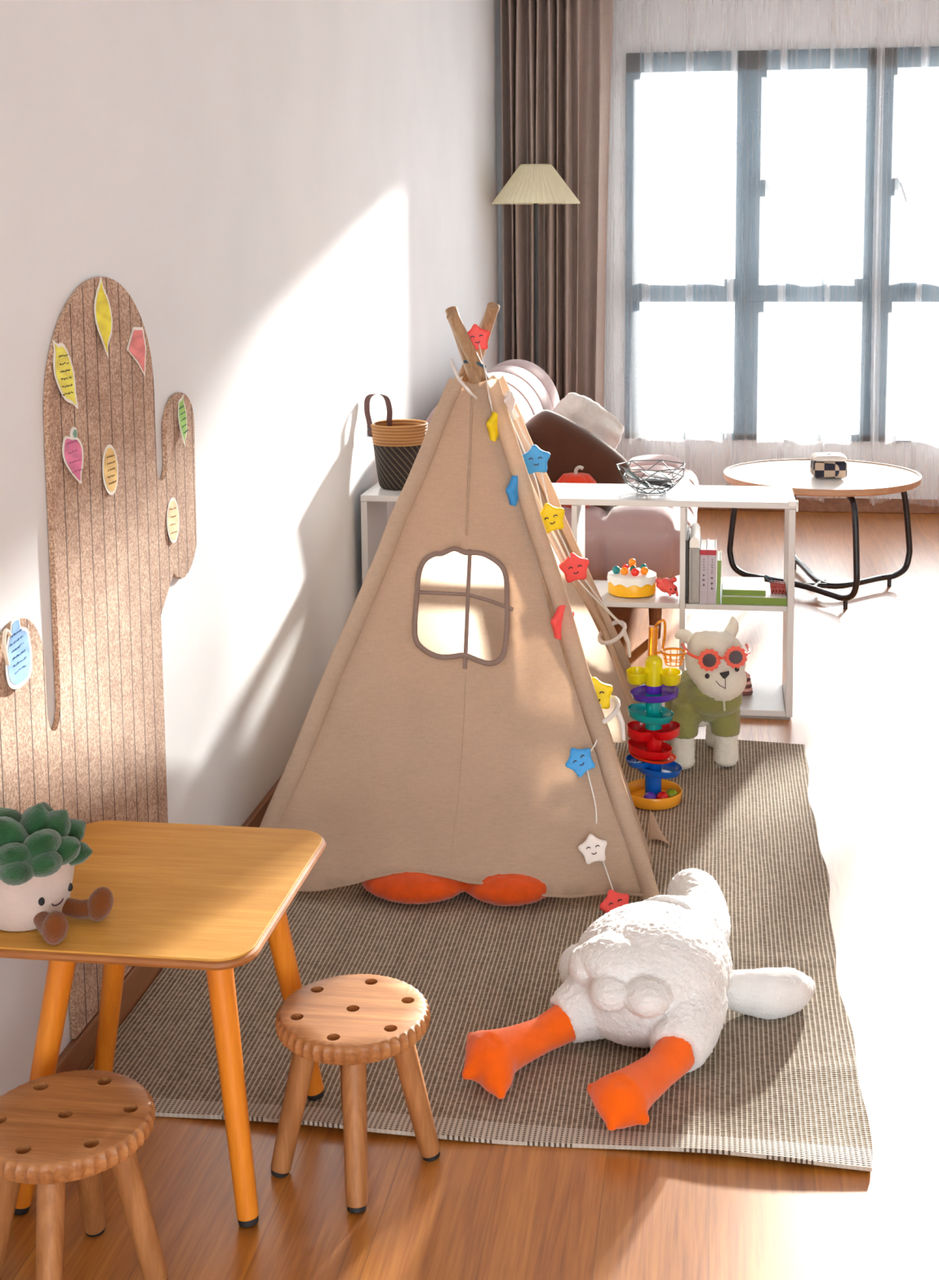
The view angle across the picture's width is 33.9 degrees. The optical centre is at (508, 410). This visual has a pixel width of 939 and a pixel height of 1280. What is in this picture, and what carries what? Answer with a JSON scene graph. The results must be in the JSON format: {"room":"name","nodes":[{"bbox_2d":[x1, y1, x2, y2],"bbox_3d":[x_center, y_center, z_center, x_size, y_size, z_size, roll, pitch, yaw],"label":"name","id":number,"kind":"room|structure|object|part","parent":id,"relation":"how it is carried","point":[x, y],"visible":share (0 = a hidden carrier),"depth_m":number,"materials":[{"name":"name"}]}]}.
{"room":"children's room","nodes":[
{"label":"children's room","id":0,"kind":"room"},
{"bbox_2d":[0,0,502,1097],"bbox_3d":[-0.818,-0.233,2.889,0.160,2.780,11.120,1,7,8],"label":"wall","id":1,"kind":"structure","parent":0,"point":[291,200],"depth_m":3.69,"materials":[{"name":"white paint"}]},
{"bbox_2d":[0,276,196,1039],"bbox_3d":[-0.741,0.420,2.866,0.010,1.333,0.956,1,7,8],"label":"board","id":2,"kind":"object","parent":1,"relation":"attached to","point":[113,558],"visible":0.83,"depth_m":2.81,"materials":[{"name":"brown cork"}]},
{"bbox_2d":[2,615,32,688],"bbox_3d":[-0.787,0.388,2.461,0.009,0.115,0.103,0,7,6],"label":"note","id":3,"kind":"object","parent":2,"relation":"attached to","point":[17,652],"visible":1,"depth_m":2.46,"materials":[{"name":"paper"}]},
{"bbox_2d":[53,339,78,408],"bbox_3d":[-0.759,-0.060,2.628,0.009,0.125,0.080,1,7,11],"label":"note","id":4,"kind":"object","parent":2,"relation":"attached to","point":[64,371],"visible":1,"depth_m":2.63,"materials":[{"name":"paper"}]},
{"bbox_2d":[62,426,83,484],"bbox_3d":[-0.753,0.080,2.667,0.011,0.100,0.085,1,7,8],"label":"note","id":5,"kind":"object","parent":2,"relation":"attached to","point":[72,447],"visible":1,"depth_m":2.67,"materials":[{"name":"paper"}]},
{"bbox_2d":[93,275,112,357],"bbox_3d":[-0.735,-0.169,2.792,0.010,0.148,0.079,1,7,8],"label":"note","id":6,"kind":"object","parent":2,"relation":"attached to","point":[102,308],"visible":1,"depth_m":2.79,"materials":[{"name":"paper"}]},
{"bbox_2d":[102,444,118,494],"bbox_3d":[-0.734,0.110,2.836,0.005,0.094,0.073,1,7,8],"label":"note","id":7,"kind":"object","parent":2,"relation":"attached to","point":[109,464],"visible":1,"depth_m":2.83,"materials":[{"name":"paper"}]},
{"bbox_2d":[126,327,146,376],"bbox_3d":[-0.716,-0.111,2.945,0.008,0.097,0.075,2,7,16],"label":"note","id":8,"kind":"object","parent":2,"relation":"attached to","point":[136,347],"visible":1,"depth_m":2.96,"materials":[{"name":"paper"}]},
{"bbox_2d":[166,497,179,542],"bbox_3d":[-0.691,0.227,3.167,0.005,0.094,0.071,1,7,8],"label":"note","id":9,"kind":"object","parent":2,"relation":"attached to","point":[172,517],"visible":1,"depth_m":3.17,"materials":[{"name":"paper"}]},
{"bbox_2d":[177,394,188,445],"bbox_3d":[-0.679,0.020,3.212,0.012,0.105,0.049,1,7,8],"label":"note","id":10,"kind":"object","parent":2,"relation":"attached to","point":[182,415],"visible":1,"depth_m":3.21,"materials":[{"name":"paper"}]},
{"bbox_2d":[55,775,281,1073],"bbox_3d":[-0.725,1.114,3.015,0.016,0.075,10.670,1,7,8],"label":"baseboard","id":11,"kind":"structure","parent":1,"relation":"attached to","point":[79,1054],"depth_m":2.92,"materials":[{"name":"brown wood"}]},
{"bbox_2d":[0,509,938,1279],"bbox_3d":[1.461,1.230,2.756,4.820,0.120,11.120,1,7,8],"label":"floor","id":12,"kind":"structure","parent":0,"point":[865,710],"depth_m":2.49,"materials":[{"name":"brown wood"}]},
{"bbox_2d":[0,1069,168,1279],"bbox_3d":[-0.623,1.121,2.178,0.245,0.264,0.245,-6,9,-37],"label":"stool","id":13,"kind":"object","parent":12,"relation":"on","point":[56,1130],"visible":1,"depth_m":2.15,"materials":[{"name":"brown wood"}]},
{"bbox_3d":[-0.716,1.131,2.176,0.085,0.233,0.038,0,7,-1],"label":"leg","id":14,"kind":"part","parent":13,"relation":"part of","materials":[{"name":"brown wood"}]},
{"bbox_3d":[-0.622,1.141,2.086,0.038,0.233,0.085,-1,7,-1],"label":"leg","id":15,"kind":"part","parent":13,"relation":"part of","materials":[{"name":"brown wood"}]},
{"bbox_3d":[-0.623,1.005,2.164,0.246,0.030,0.246,1,7,8],"label":"seat","id":16,"kind":"part","parent":13,"relation":"part of","materials":[{"name":"brown wood"}]},
{"bbox_3d":[-0.624,1.118,2.272,0.038,0.233,0.085,-1,7,-1],"label":"leg","id":17,"kind":"part","parent":13,"relation":"part of","materials":[{"name":"brown wood"}]},
{"bbox_3d":[-0.529,1.129,2.180,0.085,0.233,0.038,0,7,-1],"label":"leg","id":18,"kind":"part","parent":13,"relation":"part of","materials":[{"name":"brown wood"}]},
{"bbox_2d":[0,820,325,1227],"bbox_3d":[-0.563,0.985,2.496,0.455,0.456,0.496,1,7,8],"label":"table","id":19,"kind":"object","parent":12,"relation":"on","point":[209,898],"visible":0.78,"depth_m":2.38,"materials":[{"name":"brown wood"}]},
{"bbox_3d":[-0.709,1.003,2.357,0.127,0.434,0.041,-5,8,-31],"label":"leg","id":20,"kind":"part","parent":19,"relation":"part of","materials":[{"name":"orange wood"}]},
{"bbox_2d":[0,802,113,945],"bbox_3d":[-0.717,0.687,2.330,0.234,0.176,0.209,1,7,8],"label":"plush","id":21,"kind":"object","parent":19,"relation":"on","point":[41,847],"visible":1,"depth_m":2.28,"materials":[{"name":"green fabric"}]},
{"bbox_2d":[0,862,75,931],"bbox_3d":[-0.736,0.721,2.341,0.155,0.105,0.155,1,7,8],"label":"pot","id":22,"kind":"object","parent":21,"relation":"on","point":[45,892],"depth_m":2.28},
{"bbox_3d":[-0.688,0.762,2.284,0.027,0.031,0.052,-5,8,-36],"label":"leg","id":23,"kind":"part","parent":21,"relation":"part of","materials":[{"name":"brown fabric"}]},
{"bbox_3d":[-0.658,0.756,2.337,0.052,0.031,0.027,1,7,8],"label":"leg","id":24,"kind":"part","parent":21,"relation":"part of","materials":[{"name":"brown fabric"}]},
{"bbox_3d":[-0.679,0.963,2.657,0.123,0.426,0.042,6,9,41],"label":"leg","id":25,"kind":"part","parent":19,"relation":"part of","materials":[{"name":"orange wood"}]},
{"bbox_3d":[-0.421,1.005,2.326,0.041,0.432,0.101,-7,9,-42],"label":"leg","id":26,"kind":"part","parent":19,"relation":"part of","materials":[{"name":"orange wood"}]},
{"bbox_3d":[-0.374,0.967,2.609,0.115,0.425,0.042,-3,7,-18],"label":"leg","id":27,"kind":"part","parent":19,"relation":"part of","materials":[{"name":"orange wood"}]},
{"bbox_2d":[270,973,439,1213],"bbox_3d":[-0.247,1.084,2.465,0.246,0.264,0.246,3,8,25],"label":"stool","id":28,"kind":"object","parent":12,"relation":"on","point":[350,1022],"visible":1,"depth_m":2.43,"materials":[{"name":"brown wood"}]},
{"bbox_3d":[-0.338,1.096,2.444,0.085,0.233,0.039,-2,7,-15],"label":"leg","id":29,"kind":"part","parent":28,"relation":"part of","materials":[{"name":"brown wood"}]},
{"bbox_3d":[-0.262,1.077,2.558,0.039,0.225,0.085,-1,7,-7],"label":"leg","id":30,"kind":"part","parent":28,"relation":"part of","materials":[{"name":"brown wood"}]},
{"bbox_3d":[-0.248,0.968,2.451,0.246,0.030,0.246,1,7,8],"label":"seat","id":31,"kind":"part","parent":28,"relation":"part of","materials":[{"name":"brown wood"}]},
{"bbox_3d":[-0.238,1.104,2.373,0.039,0.233,0.085,-1,7,-4],"label":"leg","id":32,"kind":"part","parent":28,"relation":"part of","materials":[{"name":"brown wood"}]},
{"bbox_3d":[-0.154,1.091,2.475,0.085,0.233,0.039,-1,7,-4],"label":"leg","id":33,"kind":"part","parent":28,"relation":"part of","materials":[{"name":"brown wood"}]},
{"bbox_2d":[88,738,872,1171],"bbox_3d":[0.045,1.077,3.519,1.366,0.018,2.013,1,7,8],"label":"rug","id":34,"kind":"object","parent":12,"relation":"on","point":[785,1089],"visible":0.44,"depth_m":2.94,"materials":[{"name":"beige carpet"}]},
{"bbox_2d":[360,871,546,906],"bbox_3d":[-0.094,1.016,3.629,0.606,0.107,0.597,1,7,10],"label":"floor cushion","id":35,"kind":"object","parent":34,"relation":"on","point":[409,888],"visible":0.17,"depth_m":3.37,"materials":[{"name":"orange fabric"}]},
{"bbox_2d":[259,302,670,899],"bbox_3d":[-0.078,0.387,3.845,0.988,1.307,1.120,1,7,8],"label":"tent","id":36,"kind":"object","parent":34,"relation":"on","point":[446,714],"visible":0.91,"depth_m":3.57,"materials":[{"name":"beige fabric"}]},
{"bbox_3d":[-0.042,0.435,4.157,0.890,1.110,0.477,1,7,8],"label":"panel","id":37,"kind":"part","parent":36,"relation":"part of","materials":[{"name":"fabric"}]},
{"bbox_2d":[467,324,629,913],"bbox_3d":[0.128,0.446,3.591,0.180,1.262,0.719,-4,8,-27],"label":"garland","id":38,"kind":"object","parent":36,"relation":"hanging from","point":[580,761],"visible":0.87,"depth_m":3.56},
{"bbox_2d":[503,390,622,626],"bbox_3d":[0.184,0.268,3.927,0.508,0.718,0.150,-7,10,-44],"label":"garland","id":39,"kind":"object","parent":36,"relation":"hanging from","point":[574,567],"visible":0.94,"depth_m":3.84},
{"bbox_2d":[462,867,815,1130],"bbox_3d":[0.305,1.047,2.912,0.435,0.220,0.880,5,8,35],"label":"plush","id":40,"kind":"object","parent":34,"relation":"on","point":[656,973],"visible":1,"depth_m":2.75,"materials":[{"name":"white fabric"}]},
{"bbox_2d":[626,618,686,810],"bbox_3d":[0.374,0.777,3.973,0.151,0.482,0.151,4,8,30],"label":"tower","id":41,"kind":"object","parent":34,"relation":"on","point":[653,757],"visible":0.98,"depth_m":3.95,"materials":[{"name":"plastic"}]},
{"bbox_2d":[626,666,646,684],"bbox_3d":[0.331,0.686,3.967,0.056,0.029,0.080,1,7,8],"label":"tray","id":42,"kind":"object","parent":41,"relation":"on","point":[634,675],"depth_m":3.95,"materials":[{"name":"yellow plastic"}]},
{"bbox_2d":[626,720,653,742],"bbox_3d":[0.344,0.833,3.983,0.076,0.036,0.092,1,7,8],"label":"tray","id":43,"kind":"object","parent":41,"relation":"on","point":[638,731],"depth_m":3.96,"materials":[{"name":"red plastic"}]},
{"bbox_2d":[626,754,653,768],"bbox_3d":[0.344,0.909,3.993,0.080,0.024,0.092,1,7,8],"label":"tray","id":44,"kind":"object","parent":41,"relation":"on","point":[634,761],"depth_m":3.95,"materials":[{"name":"plastic"}]},
{"bbox_2d":[643,791,656,799],"bbox_3d":[0.363,0.998,3.954,0.034,0.034,0.034,1,7,8],"label":"ball","id":45,"kind":"object","parent":41,"relation":"on","point":[650,795],"visible":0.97,"depth_m":3.94,"materials":[{"name":"purple plastic"}]},
{"bbox_2d":[627,738,671,759],"bbox_3d":[0.366,0.879,3.986,0.115,0.039,0.108,1,7,8],"label":"tray","id":46,"kind":"object","parent":41,"relation":"on","point":[648,748],"depth_m":3.96,"materials":[{"name":"red plastic"}]},
{"bbox_2d":[627,702,673,724],"bbox_3d":[0.367,0.786,3.975,0.119,0.035,0.112,1,7,8],"label":"tray","id":47,"kind":"object","parent":41,"relation":"on","point":[647,713],"depth_m":3.95,"materials":[{"name":"teal plastic"}]},
{"bbox_2d":[628,751,675,764],"bbox_3d":[0.372,0.896,3.987,0.123,0.024,0.112,1,7,8],"label":"tray","id":48,"kind":"object","parent":41,"relation":"on","point":[634,757],"depth_m":3.95,"materials":[{"name":"red plastic"}]},
{"bbox_3d":[0.375,0.975,3.996,0.043,0.072,0.043,1,7,8],"label":"post","id":49,"kind":"part","parent":41,"relation":"part of","materials":[{"name":"blue plastic"}]},
{"bbox_3d":[0.374,0.753,3.970,0.041,0.050,0.041,1,7,8],"label":"post","id":50,"kind":"part","parent":41,"relation":"part of","materials":[{"name":"teal plastic"}]},
{"bbox_3d":[0.374,0.800,3.975,0.043,0.044,0.043,1,7,8],"label":"post","id":51,"kind":"part","parent":41,"relation":"part of","materials":[{"name":"teal plastic"}]},
{"bbox_3d":[0.374,0.861,3.982,0.043,0.078,0.043,1,7,8],"label":"post","id":52,"kind":"part","parent":41,"relation":"part of","materials":[{"name":"red plastic"}]},
{"bbox_3d":[0.375,0.919,3.990,0.042,0.040,0.042,1,7,8],"label":"post","id":53,"kind":"part","parent":41,"relation":"part of","materials":[{"name":"blue plastic"}]},
{"bbox_3d":[0.373,0.677,3.960,0.045,0.060,0.045,1,7,8],"label":"post","id":54,"kind":"part","parent":41,"relation":"part of","materials":[{"name":"yellow plastic"}]},
{"bbox_3d":[0.373,0.718,3.965,0.042,0.022,0.042,1,7,8],"label":"post","id":55,"kind":"part","parent":41,"relation":"part of","materials":[{"name":"purple plastic"}]},
{"bbox_2d":[630,684,679,703],"bbox_3d":[0.376,0.732,3.967,0.126,0.028,0.112,1,7,8],"label":"tray","id":56,"kind":"object","parent":41,"relation":"on","point":[646,693],"depth_m":3.95,"materials":[{"name":"purple plastic"}]},
{"bbox_2d":[627,778,682,810],"bbox_3d":[0.375,1.000,3.999,0.151,0.033,0.151,1,7,8],"label":"tray","id":57,"kind":"object","parent":41,"relation":"on","point":[637,788],"depth_m":3.98,"materials":[{"name":"orange plastic"}]},
{"bbox_2d":[635,759,681,778],"bbox_3d":[0.389,0.928,3.989,0.119,0.033,0.112,1,7,8],"label":"tray","id":58,"kind":"object","parent":41,"relation":"on","point":[664,768],"depth_m":3.96,"materials":[{"name":"blue plastic"}]},
{"bbox_2d":[656,791,668,799],"bbox_3d":[0.396,0.998,3.956,0.034,0.034,0.034,1,7,8],"label":"ball","id":59,"kind":"object","parent":41,"relation":"on","point":[660,795],"visible":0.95,"depth_m":3.94,"materials":[{"name":"red plastic"}]},
{"bbox_2d":[651,720,679,741],"bbox_3d":[0.405,0.830,3.975,0.075,0.034,0.096,1,7,8],"label":"tray","id":60,"kind":"object","parent":41,"relation":"on","point":[669,730],"depth_m":3.95,"materials":[{"name":"red plastic"}]},
{"bbox_2d":[660,667,681,686],"bbox_3d":[0.416,0.687,3.956,0.056,0.029,0.080,1,7,8],"label":"tray","id":61,"kind":"object","parent":41,"relation":"on","point":[669,677],"depth_m":3.93,"materials":[{"name":"yellow plastic"}]},
{"bbox_2d":[665,788,677,797],"bbox_3d":[0.420,0.995,3.974,0.034,0.034,0.034,1,7,8],"label":"ball","id":62,"kind":"object","parent":41,"relation":"on","point":[671,792],"visible":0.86,"depth_m":3.96,"materials":[{"name":"green plastic"}]},
{"bbox_2d":[664,616,746,769],"bbox_3d":[0.545,0.768,4.272,0.207,0.427,0.325,0,7,2],"label":"plush","id":63,"kind":"object","parent":34,"relation":"on","point":[713,700],"visible":0.88,"depth_m":4.19,"materials":[{"name":"green fabric"}]},
{"bbox_2d":[680,642,750,671],"bbox_3d":[0.559,0.657,4.140,0.184,0.069,0.104,0,7,1],"label":"sunglasses","id":64,"kind":"object","parent":63,"relation":"attached to","point":[735,656],"visible":1,"depth_m":4.10,"materials":[{"name":"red plastic"}]},
{"bbox_2d":[491,164,580,365],"bbox_3d":[0.136,-0.305,7.569,0.432,1.790,0.432,1,7,8],"label":"floor lamp","id":65,"kind":"object","parent":12,"relation":"on","point":[535,184],"visible":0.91,"depth_m":7.37,"materials":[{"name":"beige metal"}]},
{"bbox_3d":[0.131,-1.099,7.473,0.432,0.191,0.432,1,7,8],"label":"lamp shade","id":66,"kind":"part","parent":65,"relation":"part of","materials":[{"name":"beige fabric"}]},
{"bbox_2d":[426,359,698,638],"bbox_3d":[0.254,0.302,6.213,1.008,0.907,1.610,1,7,8],"label":"sofa","id":67,"kind":"object","parent":12,"relation":"on","point":[650,535],"visible":0.27,"depth_m":5.48,"materials":[{"name":"pink fabric"}]},
{"bbox_3d":[-0.050,0.067,6.236,0.395,0.442,1.480,1,7,8],"label":"backrest","id":68,"kind":"part","parent":67,"relation":"part of","materials":[{"name":"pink fabric"}]},
{"bbox_2d":[555,465,596,508],"bbox_3d":[0.244,0.276,5.591,0.160,0.155,0.160,1,7,8],"label":"plush","id":69,"kind":"object","parent":67,"relation":"on","point":[575,477],"visible":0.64,"depth_m":5.55,"materials":[{"name":"fabric"}]},
{"bbox_3d":[0.254,0.219,5.580,0.037,0.039,0.014,3,8,25],"label":"stem","id":70,"kind":"part","parent":69,"relation":"part of","materials":[{"name":"fabric"}]},
{"bbox_2d":[524,408,630,511],"bbox_3d":[0.226,0.206,5.748,0.454,0.418,0.253,1,7,8],"label":"cushion","id":71,"kind":"object","parent":67,"relation":"on","point":[569,445],"visible":0.5,"depth_m":5.65,"materials":[{"name":"brown fabric"}]},
{"bbox_2d":[551,391,624,449],"bbox_3d":[0.295,0.106,6.365,0.363,0.364,0.281,1,7,8],"label":"cushion","id":72,"kind":"object","parent":67,"relation":"on","point":[581,410],"visible":0.34,"depth_m":6.28,"materials":[{"name":"white fabric"}]},
{"bbox_3d":[0.298,0.421,6.222,0.920,0.305,1.610,1,7,8],"label":"seat","id":73,"kind":"part","parent":67,"relation":"part of","materials":[{"name":"pink fabric"}]},
{"bbox_3d":[0.535,0.770,5.612,0.052,0.120,0.051,1,7,8],"label":"leg","id":74,"kind":"part","parent":67,"relation":"part of","materials":[{"name":"brown wood"}]},
{"bbox_2d":[360,481,798,719],"bbox_3d":[0.223,0.583,4.853,1.335,0.676,0.295,1,7,8],"label":"cube shelf","id":75,"kind":"object","parent":12,"relation":"on","point":[766,700],"visible":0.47,"depth_m":4.71,"materials":[{"name":"white laminate"}]},
{"bbox_3d":[-0.428,0.584,4.946,0.020,0.641,0.288,1,7,8],"label":"panel","id":76,"kind":"part","parent":75,"relation":"part of","materials":[{"name":"white laminate"}]},
{"bbox_2d":[364,393,427,489],"bbox_3d":[-0.347,0.098,4.883,0.183,0.297,0.183,6,9,43],"label":"woven basket","id":77,"kind":"object","parent":75,"relation":"on","point":[397,443],"visible":0.86,"depth_m":4.82,"materials":[{"name":"wicker"}]},
{"bbox_3d":[-0.415,0.013,4.899,0.049,0.132,0.101,6,9,43],"label":"handle","id":78,"kind":"part","parent":77,"relation":"part of","materials":[{"name":"brown leather"}]},
{"bbox_2d":[607,558,656,598],"bbox_3d":[0.385,0.518,4.804,0.155,0.108,0.155,1,7,8],"label":"cake","id":79,"kind":"object","parent":75,"relation":"on","point":[631,582],"visible":1,"depth_m":4.75,"materials":[{"name":"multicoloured plastic"}]},
{"bbox_2d":[616,459,684,493],"bbox_3d":[0.439,0.211,4.779,0.212,0.085,0.218,1,7,8],"label":"wire bowl","id":80,"kind":"object","parent":75,"relation":"on","point":[632,486],"visible":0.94,"depth_m":4.74,"materials":[{"name":"metal"}]},
{"bbox_2d":[622,467,650,488],"bbox_3d":[0.398,0.210,4.780,0.082,0.064,0.061,-2,7,-12],"label":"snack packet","id":81,"kind":"object","parent":80,"relation":"in","point":[628,473],"visible":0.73,"depth_m":4.76,"materials":[{"name":"plastic"}]},
{"bbox_2d":[635,477,675,487],"bbox_3d":[0.456,0.223,4.765,0.118,0.021,0.066,2,7,20],"label":"snack packet","id":82,"kind":"object","parent":80,"relation":"in","point":[658,483],"visible":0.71,"depth_m":4.74,"materials":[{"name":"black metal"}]},
{"bbox_2d":[640,471,675,480],"bbox_3d":[0.466,0.203,4.788,0.101,0.030,0.061,-3,7,-20],"label":"snack packet","id":83,"kind":"object","parent":80,"relation":"in","point":[658,475],"visible":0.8,"depth_m":4.77,"materials":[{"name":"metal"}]},
{"bbox_2d":[655,577,678,596],"bbox_3d":[0.500,0.546,4.779,0.078,0.052,0.057,5,8,36],"label":"crab","id":84,"kind":"object","parent":75,"relation":"on","point":[664,584],"visible":1,"depth_m":4.77,"materials":[{"name":"red plastic"}]},
{"bbox_3d":[0.509,0.564,4.763,0.031,0.021,0.033,1,7,8],"label":"leg","id":85,"kind":"part","parent":84,"relation":"part of","materials":[{"name":"red plastic"}]},
{"bbox_2d":[684,524,689,603],"bbox_3d":[0.556,0.476,4.785,0.008,0.194,0.241,1,7,8],"label":"book","id":86,"kind":"object","parent":75,"relation":"on","point":[687,536],"visible":0.95,"depth_m":4.67,"materials":[{"name":"paper"}]},
{"bbox_2d":[688,522,700,603],"bbox_3d":[0.578,0.471,4.777,0.032,0.206,0.240,1,7,8],"label":"book","id":87,"kind":"object","parent":75,"relation":"on","point":[695,533],"visible":0.93,"depth_m":4.66,"materials":[{"name":"white paper"}]},
{"bbox_2d":[699,537,707,604],"bbox_3d":[0.602,0.495,4.745,0.023,0.166,0.172,1,7,8],"label":"book","id":88,"kind":"object","parent":75,"relation":"on","point":[704,543],"visible":1,"depth_m":4.66,"materials":[{"name":"paper"}]},
{"bbox_2d":[706,539,715,604],"bbox_3d":[0.627,0.495,4.741,0.025,0.166,0.172,1,7,8],"label":"book","id":89,"kind":"object","parent":75,"relation":"on","point":[711,543],"visible":0.99,"depth_m":4.66,"materials":[{"name":"paper"}]},
{"bbox_2d":[715,550,720,604],"bbox_3d":[0.646,0.512,4.731,0.014,0.134,0.151,1,7,8],"label":"book","id":90,"kind":"object","parent":75,"relation":"on","point":[718,559],"visible":1,"depth_m":4.66,"materials":[{"name":"green paper"}]},
{"bbox_2d":[742,671,752,695],"bbox_3d":[0.743,0.857,4.842,0.053,0.071,0.053,1,7,8],"label":"stacking toy","id":91,"kind":"object","parent":75,"relation":"on","point":[748,691],"visible":0.47,"depth_m":4.82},
{"bbox_2d":[721,582,786,605],"bbox_3d":[0.755,0.566,4.746,0.194,0.023,0.194,1,7,8],"label":"picture book","id":92,"kind":"object","parent":75,"relation":"on","point":[773,599],"visible":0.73,"depth_m":4.65,"materials":[{"name":"green paper"}]},
{"bbox_2d":[722,576,765,595],"bbox_3d":[0.726,0.544,4.757,0.130,0.018,0.176,1,7,8],"label":"picture book","id":93,"kind":"object","parent":92,"relation":"on","point":[744,586],"visible":1,"depth_m":4.71,"materials":[{"name":"white paper"}]},
{"bbox_2d":[764,574,786,595],"bbox_3d":[0.812,0.530,4.686,0.066,0.061,0.052,1,7,8],"label":"hair claw","id":94,"kind":"object","parent":92,"relation":"on","point":[775,587],"visible":1,"depth_m":4.67,"materials":[{"name":"red plastic"}]},
{"bbox_3d":[0.868,0.597,4.771,0.020,0.641,0.288,1,7,8],"label":"panel","id":95,"kind":"part","parent":75,"relation":"part of","materials":[{"name":"white laminate"}]},
{"bbox_2d":[723,458,921,609],"bbox_3d":[1.284,0.495,6.343,0.796,0.480,0.845,1,7,8],"label":"coffee table","id":96,"kind":"object","parent":12,"relation":"on","point":[863,478],"visible":0.75,"depth_m":6.24,"materials":[{"name":"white wood"}]},
{"bbox_3d":[1.167,0.508,6.215,0.104,0.433,0.704,-6,9,-37],"label":"leg frame","id":97,"kind":"part","parent":96,"relation":"part of","materials":[{"name":"black metal"}]},
{"bbox_2d":[723,458,921,497],"bbox_3d":[1.283,0.272,6.315,0.796,0.030,0.796,1,7,8],"label":"tabletop","id":98,"kind":"object","parent":96,"relation":"on","point":[863,478],"depth_m":6.21,"materials":[{"name":"white wood"}]},
{"bbox_2d":[809,452,846,478],"bbox_3d":[1.297,0.222,6.229,0.144,0.096,0.140,1,7,8],"label":"tissue box","id":99,"kind":"object","parent":96,"relation":"on","point":[822,464],"visible":1,"depth_m":6.17,"materials":[{"name":"fabric"}]},
{"bbox_3d":[1.295,0.190,6.225,0.140,0.030,0.140,1,7,8],"label":"lid","id":100,"kind":"part","parent":99,"relation":"part of","materials":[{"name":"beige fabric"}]},
{"bbox_3d":[1.331,0.481,6.430,0.581,0.433,0.425,5,9,39],"label":"leg frame","id":101,"kind":"part","parent":96,"relation":"part of","materials":[{"name":"black metal"}]},
{"bbox_2d":[603,0,938,499],"bbox_3d":[2.180,-0.858,7.914,4.420,2.780,0.220,1,7,8],"label":"wall","id":102,"kind":"structure","parent":0,"point":[638,26],"depth_m":7.88,"materials":[{"name":"white paint"}]},
{"bbox_2d":[624,46,938,442],"bbox_3d":[2.168,-0.827,7.795,3.150,1.994,0.144,1,7,8],"label":"window","id":103,"kind":"structure","parent":102,"relation":"in","point":[876,291],"depth_m":7.88,"materials":[{"name":"grey metal"}]},
{"bbox_3d":[1.338,-1.123,7.829,0.067,0.143,0.058,1,7,8],"label":"handle","id":104,"kind":"part","parent":103,"relation":"part of","materials":[{"name":"metal"}]},
{"bbox_3d":[1.979,-1.117,7.743,0.067,0.143,0.058,1,7,8],"label":"handle","id":105,"kind":"part","parent":103,"relation":"part of","materials":[{"name":"metal"}]},
{"bbox_2d":[697,497,938,514],"bbox_3d":[2.182,0.499,7.958,4.400,0.075,0.016,1,7,8],"label":"baseboard","id":106,"kind":"structure","parent":102,"relation":"attached to","point":[805,504],"depth_m":8.00,"materials":[{"name":"brown wood"}]},
{"bbox_3d":[1.442,-1.649,2.408,4.820,0.120,11.120,1,7,8],"label":"ceiling","id":107,"kind":"structure","parent":0,"visible":0},
{"bbox_2d":[500,0,613,407],"bbox_3d":[0.260,-0.842,7.789,0.594,2.742,0.174,1,7,8],"label":"curtain","id":108,"kind":"object","parent":107,"relation":"hanging from","point":[556,55],"visible":0.69,"depth_m":7.76,"materials":[{"name":"brown fabric"}]}
]}

